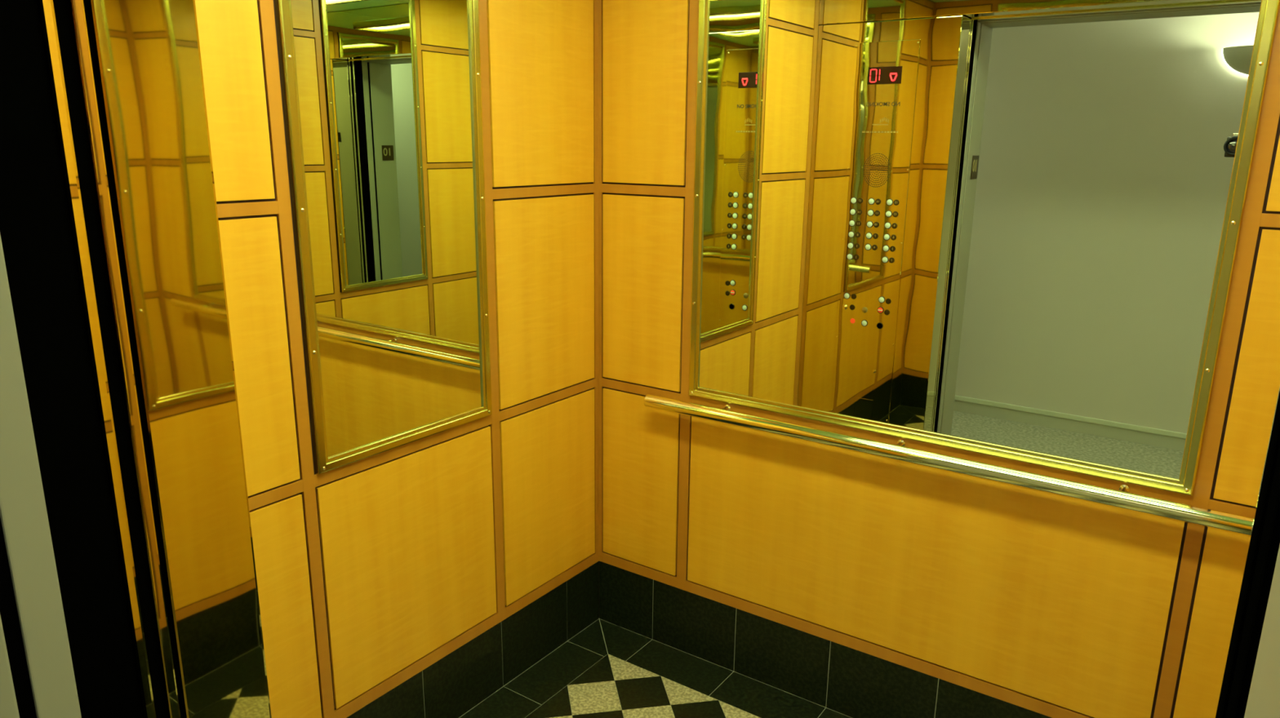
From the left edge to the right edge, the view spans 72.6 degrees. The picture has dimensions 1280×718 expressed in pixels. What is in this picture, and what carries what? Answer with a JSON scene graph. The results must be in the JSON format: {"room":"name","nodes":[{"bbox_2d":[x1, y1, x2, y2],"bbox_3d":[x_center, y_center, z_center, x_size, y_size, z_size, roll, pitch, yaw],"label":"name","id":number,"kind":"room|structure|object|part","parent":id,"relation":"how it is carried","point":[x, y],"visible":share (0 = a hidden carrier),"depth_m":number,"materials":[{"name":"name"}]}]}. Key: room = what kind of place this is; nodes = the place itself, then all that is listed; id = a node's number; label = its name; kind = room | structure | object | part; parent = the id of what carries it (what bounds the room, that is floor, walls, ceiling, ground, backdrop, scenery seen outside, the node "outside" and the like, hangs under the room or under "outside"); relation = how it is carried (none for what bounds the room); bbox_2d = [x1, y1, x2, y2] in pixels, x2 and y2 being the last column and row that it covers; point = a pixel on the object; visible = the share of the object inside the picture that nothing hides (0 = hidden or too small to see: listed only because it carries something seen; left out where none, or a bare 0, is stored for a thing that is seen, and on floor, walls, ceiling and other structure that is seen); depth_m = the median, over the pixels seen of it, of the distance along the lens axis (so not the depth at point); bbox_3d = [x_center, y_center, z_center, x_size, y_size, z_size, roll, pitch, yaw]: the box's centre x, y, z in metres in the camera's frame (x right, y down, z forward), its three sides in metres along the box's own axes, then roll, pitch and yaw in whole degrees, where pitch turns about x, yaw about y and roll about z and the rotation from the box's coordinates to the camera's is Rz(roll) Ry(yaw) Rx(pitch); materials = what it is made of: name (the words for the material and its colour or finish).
{"room":"elevator interior","nodes":[
{"label":"elevator interior","id":0,"kind":"room"},
{"bbox_2d":[195,0,599,717],"bbox_3d":[-0.590,-0.136,2.156,0.051,2.460,1.615,10,17,34],"label":"wall","id":1,"kind":"structure","parent":0,"point":[372,571],"depth_m":2.29,"materials":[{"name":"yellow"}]},
{"bbox_3d":[-0.879,-0.568,1.573,0.007,0.566,0.423,10,17,34],"label":"veneer panel","id":2,"kind":"part","parent":1,"relation":"part of","materials":[{"name":"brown wood"}]},
{"bbox_3d":[-0.885,0.026,1.722,0.007,0.585,0.423,10,17,34],"label":"veneer panel","id":3,"kind":"part","parent":1,"relation":"part of","materials":[{"name":"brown wood"}]},
{"bbox_3d":[-0.892,0.629,1.873,0.007,0.582,0.423,10,17,34],"label":"veneer panel","id":4,"kind":"part","parent":1,"relation":"part of","materials":[{"name":"brown wood"}]},
{"bbox_2d":[274,0,492,475],"bbox_3d":[-0.570,-0.514,2.034,0.022,1.492,0.559,10,17,34],"label":"wall mirror","id":5,"kind":"object","parent":1,"relation":"attached to","point":[382,99],"visible":1,"depth_m":2.05,"materials":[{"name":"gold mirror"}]},
{"bbox_3d":[-0.587,0.526,2.299,0.007,0.582,0.560,10,17,34],"label":"veneer panel","id":6,"kind":"part","parent":1,"relation":"part of","materials":[{"name":"brown wood"}]},
{"bbox_2d":[346,561,599,717],"bbox_3d":[-0.595,0.956,2.401,0.007,0.222,1.575,10,17,34],"label":"baseboard","id":7,"kind":"structure","parent":1,"relation":"attached to","point":[451,686],"depth_m":2.62,"materials":[{"name":"black tile"}]},
{"bbox_3d":[-0.265,-0.776,2.429,0.007,0.566,0.433,10,17,34],"label":"veneer panel","id":8,"kind":"part","parent":1,"relation":"part of","materials":[{"name":"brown wood"}]},
{"bbox_3d":[-0.271,-0.182,2.578,0.007,0.585,0.433,10,17,34],"label":"veneer panel","id":9,"kind":"part","parent":1,"relation":"part of","materials":[{"name":"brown wood"}]},
{"bbox_3d":[-0.278,0.421,2.729,0.007,0.582,0.433,10,17,34],"label":"veneer panel","id":10,"kind":"part","parent":1,"relation":"part of","materials":[{"name":"brown wood"}]},
{"bbox_2d":[458,618,851,717],"bbox_3d":[0.226,1.227,1.874,2.013,0.030,1.590,10,17,34],"label":"floor","id":11,"kind":"structure","parent":0,"point":[606,670],"depth_m":2.67,"materials":[{"name":"black tile"}]},
{"bbox_2d":[88,0,1279,717],"bbox_3d":[-0.245,0.345,0.940,2.003,2.123,0.117,10,17,34],"label":"wall","id":12,"kind":"structure","parent":0,"point":[148,52],"depth_m":1.07,"materials":[{"name":"yellow wood"}]},
{"bbox_2d":[36,0,155,717],"bbox_3d":[-0.643,0.304,1.088,0.050,2.125,0.014,10,17,34],"label":"trim","id":13,"kind":"structure","parent":12,"relation":"attached to","point":[46,7],"depth_m":0.99,"materials":[{"name":"yellow metal"}]},
{"bbox_2d":[67,0,180,717],"bbox_3d":[-0.626,0.298,1.111,0.050,2.125,0.013,10,17,34],"label":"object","id":14,"kind":"object","parent":12,"relation":"attached to","point":[77,11],"visible":0.5,"depth_m":1.01,"materials":[{"name":"yellow metal"}]},
{"bbox_2d":[83,0,185,717],"bbox_3d":[-0.723,0.156,1.159,0.296,2.375,0.007,10,17,34],"label":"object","id":15,"kind":"structure","parent":12,"relation":"attached to","point":[86,6],"depth_m":1.03,"materials":[{"name":"black metal"}]},
{"bbox_2d":[1215,391,1279,717],"bbox_3d":[0.696,0.551,0.148,1.102,2.113,0.038,10,17,34],"label":"door","id":16,"kind":"structure","parent":12,"relation":"in","point":[1274,442],"depth_m":0.35,"materials":[{"name":"black metal"}]},
{"bbox_2d":[598,0,1279,717],"bbox_3d":[0.705,-0.139,2.221,2.083,2.460,0.051,10,17,34],"label":"wall","id":17,"kind":"structure","parent":0,"point":[1051,606],"depth_m":2.37,"materials":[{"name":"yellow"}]},
{"bbox_3d":[-0.002,0.399,2.832,0.293,0.582,0.007,10,17,34],"label":"veneer panel","id":18,"kind":"part","parent":17,"relation":"part of","materials":[{"name":"brown wood"}]},
{"bbox_3d":[0.004,-0.204,2.680,0.293,0.585,0.007,10,17,34],"label":"veneer panel","id":19,"kind":"part","parent":17,"relation":"part of","materials":[{"name":"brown wood"}]},
{"bbox_3d":[0.011,-0.799,2.531,0.293,0.566,0.007,10,17,34],"label":"veneer panel","id":20,"kind":"part","parent":17,"relation":"part of","materials":[{"name":"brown wood"}]},
{"bbox_2d":[599,561,1051,717],"bbox_3d":[0.681,0.951,2.476,2.003,0.222,0.007,10,17,34],"label":"baseboard","id":21,"kind":"structure","parent":17,"relation":"attached to","point":[843,680],"depth_m":2.64,"materials":[{"name":"black tile"}]},
{"bbox_3d":[0.686,0.522,2.368,1.291,0.582,0.007,10,17,34],"label":"veneer panel","id":22,"kind":"part","parent":17,"relation":"part of","materials":[{"name":"brown wood"}]},
{"bbox_2d":[644,394,1253,537],"bbox_3d":[0.664,0.236,2.259,1.540,0.039,0.081,10,17,34],"label":"handrail","id":23,"kind":"object","parent":17,"relation":"attached to","point":[1122,500],"visible":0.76,"depth_m":2.11,"materials":[{"name":"gold metal"}]},
{"bbox_2d":[688,0,1279,496],"bbox_3d":[0.693,-0.518,2.102,1.304,1.492,0.022,10,17,34],"label":"wall mirror","id":24,"kind":"object","parent":17,"relation":"attached to","point":[1007,229],"visible":1,"depth_m":2.07,"materials":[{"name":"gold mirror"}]},
{"bbox_3d":[1.373,0.645,1.905,0.294,0.582,0.007,10,17,34],"label":"veneer panel","id":25,"kind":"part","parent":17,"relation":"part of","materials":[{"name":"brown wood"}]},
{"bbox_3d":[1.379,0.042,1.754,0.294,0.585,0.007,10,17,34],"label":"veneer panel","id":26,"kind":"part","parent":17,"relation":"part of","materials":[{"name":"brown wood"}]},
{"bbox_3d":[1.385,-0.552,1.605,0.294,0.566,0.007,10,17,34],"label":"veneer panel","id":27,"kind":"part","parent":17,"relation":"part of","materials":[{"name":"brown wood"}]},
{"bbox_3d":[-0.366,0.189,0.541,7.400,2.620,0.100,10,17,34],"label":"wall","id":28,"kind":"structure","parent":0,"visible":0},
{"bbox_2d":[0,234,1279,717],"bbox_3d":[-0.291,0.357,0.602,1.480,2.265,0.242,10,17,34],"label":"door frame","id":29,"kind":"structure","parent":28,"relation":"attached to","point":[37,679],"depth_m":0.96,"materials":[{"name":"beige paint"}]},
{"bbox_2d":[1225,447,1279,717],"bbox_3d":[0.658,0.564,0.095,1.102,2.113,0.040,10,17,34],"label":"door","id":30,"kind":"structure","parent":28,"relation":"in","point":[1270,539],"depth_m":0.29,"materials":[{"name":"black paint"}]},
{"bbox_3d":[-0.947,0.150,1.103,0.010,2.410,0.347,10,17,34],"label":"wall","id":31,"kind":"structure","parent":0,"visible":0},
{"bbox_2d":[0,0,142,717],"bbox_3d":[-0.775,0.268,1.122,0.306,2.575,0.068,10,17,34],"label":"trim","id":32,"kind":"structure","parent":31,"relation":"attached to","point":[36,234],"depth_m":0.97,"materials":[{"name":"black metal"}]},
{"bbox_2d":[53,0,168,717],"bbox_3d":[-0.738,0.161,1.140,0.295,2.375,0.016,10,17,34],"label":"trim","id":33,"kind":"structure","parent":31,"relation":"attached to","point":[61,8],"depth_m":1.01,"materials":[{"name":"black metal"}]}
]}

